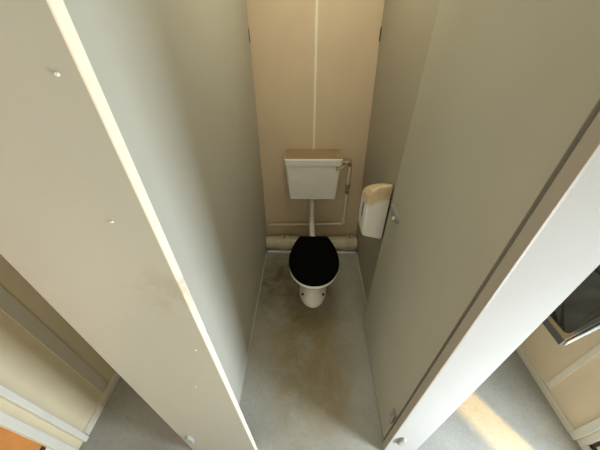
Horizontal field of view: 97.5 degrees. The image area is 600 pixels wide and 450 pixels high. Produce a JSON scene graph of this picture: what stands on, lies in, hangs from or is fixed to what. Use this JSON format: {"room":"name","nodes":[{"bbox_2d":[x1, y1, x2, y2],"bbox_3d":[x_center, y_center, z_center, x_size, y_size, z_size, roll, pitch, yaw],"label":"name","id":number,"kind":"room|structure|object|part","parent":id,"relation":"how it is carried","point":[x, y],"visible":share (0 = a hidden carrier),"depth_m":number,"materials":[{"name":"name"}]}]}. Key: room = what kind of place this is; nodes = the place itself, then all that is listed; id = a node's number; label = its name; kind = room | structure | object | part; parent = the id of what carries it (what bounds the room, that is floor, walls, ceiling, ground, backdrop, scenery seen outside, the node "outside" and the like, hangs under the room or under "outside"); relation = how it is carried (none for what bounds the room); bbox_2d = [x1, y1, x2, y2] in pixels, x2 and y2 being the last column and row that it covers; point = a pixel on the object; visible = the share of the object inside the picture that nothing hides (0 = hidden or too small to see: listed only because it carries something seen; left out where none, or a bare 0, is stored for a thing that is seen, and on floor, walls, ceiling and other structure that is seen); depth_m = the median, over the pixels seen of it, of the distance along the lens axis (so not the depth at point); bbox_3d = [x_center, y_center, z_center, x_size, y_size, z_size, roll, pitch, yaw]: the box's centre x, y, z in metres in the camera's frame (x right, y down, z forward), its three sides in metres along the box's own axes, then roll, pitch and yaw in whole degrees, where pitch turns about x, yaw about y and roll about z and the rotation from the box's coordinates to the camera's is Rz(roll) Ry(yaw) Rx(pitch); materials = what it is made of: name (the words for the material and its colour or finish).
{"room":"public restroom","nodes":[
{"label":"public restroom","id":0,"kind":"room"},
{"bbox_2d":[0,254,115,449],"bbox_3d":[-1.227,0.233,0.700,0.060,2.400,3.370,0,38,2],"label":"wall","id":1,"kind":"structure","parent":0,"point":[29,369],"depth_m":1.21,"materials":[{"name":"beige paint"}]},
{"bbox_2d":[0,410,78,449],"bbox_3d":[-1.234,0.680,0.387,0.072,2.080,0.967,0,38,2],"label":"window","id":2,"kind":"structure","parent":1,"relation":"in","point":[9,440],"depth_m":1.13,"materials":[{"name":"white wood"}]},
{"bbox_2d":[0,384,88,441],"bbox_3d":[-1.184,0.378,0.822,0.022,2.020,0.026,0,38,2],"label":"trim","id":3,"kind":"structure","parent":1,"relation":"attached to","point":[10,396],"depth_m":1.18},
{"bbox_2d":[0,285,107,393],"bbox_3d":[-1.188,0.064,0.869,0.006,2.342,0.055,0,38,2],"label":"trim","id":4,"kind":"structure","parent":1,"relation":"attached to","point":[13,308],"depth_m":1.23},
{"bbox_2d":[83,372,119,434],"bbox_3d":[-1.153,0.653,2.073,0.016,0.047,1.600,0,38,2],"label":"baseboard","id":5,"kind":"structure","parent":1,"relation":"attached to","point":[95,415],"depth_m":1.54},
{"bbox_2d":[246,0,384,236],"bbox_3d":[0.180,-0.774,1.965,2.665,2.400,0.060,0,38,2],"label":"wall","id":6,"kind":"structure","parent":0,"point":[281,32],"depth_m":1.82,"materials":[{"name":"beige paint"}]},
{"bbox_2d":[266,160,351,225],"bbox_3d":[0.048,-0.251,2.292,0.746,0.667,0.048,0,38,2],"label":"supply pipe","id":7,"kind":"object","parent":6,"relation":"attached to","point":[349,162],"visible":0.96,"depth_m":2.40,"materials":[{"name":"white metal"}]},
{"bbox_2d":[267,250,355,252],"bbox_3d":[0.110,0.260,2.576,0.864,0.020,0.022,0,38,2],"label":"trim","id":8,"kind":"structure","parent":6,"relation":"attached to","point":[269,251],"depth_m":2.57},
{"bbox_2d":[284,149,344,198],"bbox_3d":[0.110,-0.383,2.099,0.447,0.376,0.210,0,38,2],"label":"cistern","id":9,"kind":"object","parent":6,"relation":"attached to","point":[311,173],"visible":1,"depth_m":2.01,"materials":[{"name":"white ceramic"}]},
{"bbox_2d":[309,199,314,235],"bbox_3d":[0.105,-0.045,2.220,0.048,0.307,0.337,0,38,1],"label":"pipe","id":10,"kind":"object","parent":9,"relation":"attached to","point":[311,201],"visible":0.87,"depth_m":2.31,"materials":[{"name":"white plastic"}]},
{"bbox_3d":[0.103,-0.378,2.118,0.418,0.308,0.185,0,38,2],"label":"tank","id":11,"kind":"part","parent":9,"relation":"part of","materials":[{"name":"white ceramic"}]},
{"bbox_3d":[0.101,-0.516,2.006,0.432,0.051,0.195,0,38,2],"label":"lid","id":12,"kind":"part","parent":9,"relation":"part of","materials":[{"name":"white plastic"}]},
{"bbox_2d":[313,0,317,148],"bbox_3d":[0.104,-0.873,1.850,0.016,2.100,0.005,0,38,2],"label":"trim","id":13,"kind":"structure","parent":6,"relation":"attached to","point":[316,4],"depth_m":1.73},
{"bbox_2d":[79,249,581,449],"bbox_3d":[0.719,1.226,1.407,3.925,0.080,3.370,0,38,2],"label":"floor","id":14,"kind":"structure","parent":0,"point":[308,384],"depth_m":1.58,"materials":[{"name":"grey plastic"}]},
{"bbox_2d":[0,0,256,449],"bbox_3d":[-0.403,0.420,0.786,0.330,1.980,0.033,0,38,2],"label":"panel","id":15,"kind":"object","parent":14,"relation":"on","point":[79,222],"visible":1,"depth_m":0.46,"materials":[{"name":"grey laminate"}]},
{"bbox_2d":[63,0,266,404],"bbox_3d":[-0.352,-0.091,1.440,0.056,1.980,1.629,0,38,2],"label":"wall","id":16,"kind":"structure","parent":14,"relation":"on","point":[175,77],"depth_m":0.94,"materials":[{"name":"white paint"}]},
{"bbox_2d":[266,235,356,250],"bbox_3d":[0.108,0.220,2.496,0.867,0.162,0.319,0,38,2],"label":"pipe","id":17,"kind":"object","parent":14,"relation":"on","point":[283,242],"visible":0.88,"depth_m":2.51,"materials":[{"name":"white plastic"}]},
{"bbox_2d":[289,236,338,307],"bbox_3d":[0.103,0.384,2.050,0.356,0.472,0.556,0,38,2],"label":"toilet","id":18,"kind":"object","parent":14,"relation":"on","point":[313,260],"visible":1,"depth_m":1.87,"materials":[{"name":"white ceramic"}]},
{"bbox_3d":[0.099,0.255,1.891,0.348,0.035,0.448,0,38,2],"label":"seat","id":19,"kind":"part","parent":18,"relation":"part of","materials":[{"name":"white plastic"}]},
{"bbox_3d":[0.099,0.241,1.879,0.356,0.037,0.462,0,38,2],"label":"lid","id":20,"kind":"part","parent":18,"relation":"part of","materials":[{"name":"black plastic"}]},
{"bbox_2d":[356,0,439,306],"bbox_3d":[0.507,-0.095,1.430,0.071,1.980,1.594,0,38,2],"label":"wall","id":21,"kind":"structure","parent":14,"relation":"on","point":[406,31],"depth_m":1.42,"materials":[{"name":"beige paint"}]},
{"bbox_2d":[358,183,392,238],"bbox_3d":[0.450,-0.110,1.617,0.143,0.393,0.172,0,38,2],"label":"dispenser","id":22,"kind":"object","parent":21,"relation":"attached to","point":[375,202],"visible":1,"depth_m":1.54,"materials":[{"name":"white plastic"}]},
{"bbox_3d":[0.516,-0.074,1.643,0.010,0.285,0.158,0,38,2],"label":"plate","id":23,"kind":"part","parent":22,"relation":"part of","materials":[{"name":"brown plastic"}]},
{"bbox_2d":[382,111,599,449],"bbox_3d":[0.504,0.410,0.782,0.160,1.980,0.040,0,38,2],"label":"panel","id":24,"kind":"object","parent":14,"relation":"on","point":[557,248],"visible":1,"depth_m":0.56,"materials":[{"name":"white laminate"}]},
{"bbox_2d":[363,0,599,437],"bbox_3d":[0.447,0.162,1.092,0.047,1.968,0.698,0,38,2],"label":"door","id":25,"kind":"structure","parent":24,"relation":"attached to","point":[508,91],"depth_m":0.68,"materials":[{"name":"grey laminate"}]},
{"bbox_3d":[0.450,-0.054,1.256,0.014,0.052,0.122,0,38,2],"label":"latch plate","id":26,"kind":"part","parent":25,"relation":"part of","materials":[{"name":"grey plastic"}]},
{"bbox_2d":[521,323,599,440],"bbox_3d":[1.496,0.254,0.622,0.060,2.400,3.370,0,38,2],"label":"wall","id":27,"kind":"structure","parent":0,"point":[578,393],"depth_m":1.44,"materials":[{"name":"beige paint"}]},
{"bbox_2d":[516,344,574,431],"bbox_3d":[1.496,0.650,2.027,0.016,0.047,1.522,0,38,2],"label":"baseboard","id":28,"kind":"structure","parent":27,"relation":"attached to","point":[555,405],"depth_m":1.58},
{"bbox_2d":[542,265,599,345],"bbox_3d":[1.262,0.124,1.323,0.449,0.452,0.898,0,38,2],"label":"trough","id":29,"kind":"object","parent":27,"relation":"attached to","point":[579,313],"visible":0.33,"depth_m":1.19,"materials":[{"name":"grey metal"}]},
{"bbox_2d":[550,271,599,332],"bbox_3d":[1.259,0.238,1.416,0.420,0.158,0.872,0,38,2],"label":"basin","id":30,"kind":"object","parent":29,"relation":"in","point":[579,312],"depth_m":1.21,"materials":[{"name":"grey metal"}]},
{"bbox_3d":[1.256,0.431,1.106,0.462,0.092,0.003,-14,40,-16],"label":"plate","id":31,"kind":"part","parent":29,"relation":"part of","materials":[{"name":"silver metal"}]},
{"bbox_2d":[546,344,599,387],"bbox_3d":[1.472,0.037,0.853,0.006,2.342,0.026,0,38,2],"label":"trim","id":32,"kind":"structure","parent":27,"relation":"attached to","point":[595,351],"depth_m":1.41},
{"bbox_2d":[569,417,599,440],"bbox_3d":[1.464,0.340,0.798,0.014,2.050,0.036,0,38,2],"label":"trim","id":33,"kind":"structure","parent":27,"relation":"attached to","point":[593,426],"depth_m":1.35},
{"bbox_2d":[577,431,599,449],"bbox_3d":[1.492,0.472,0.627,0.055,2.050,0.390,0,38,2],"label":"window","id":34,"kind":"structure","parent":27,"relation":"in","point":[592,442],"depth_m":1.34,"materials":[{"name":"plastic"}]}
]}

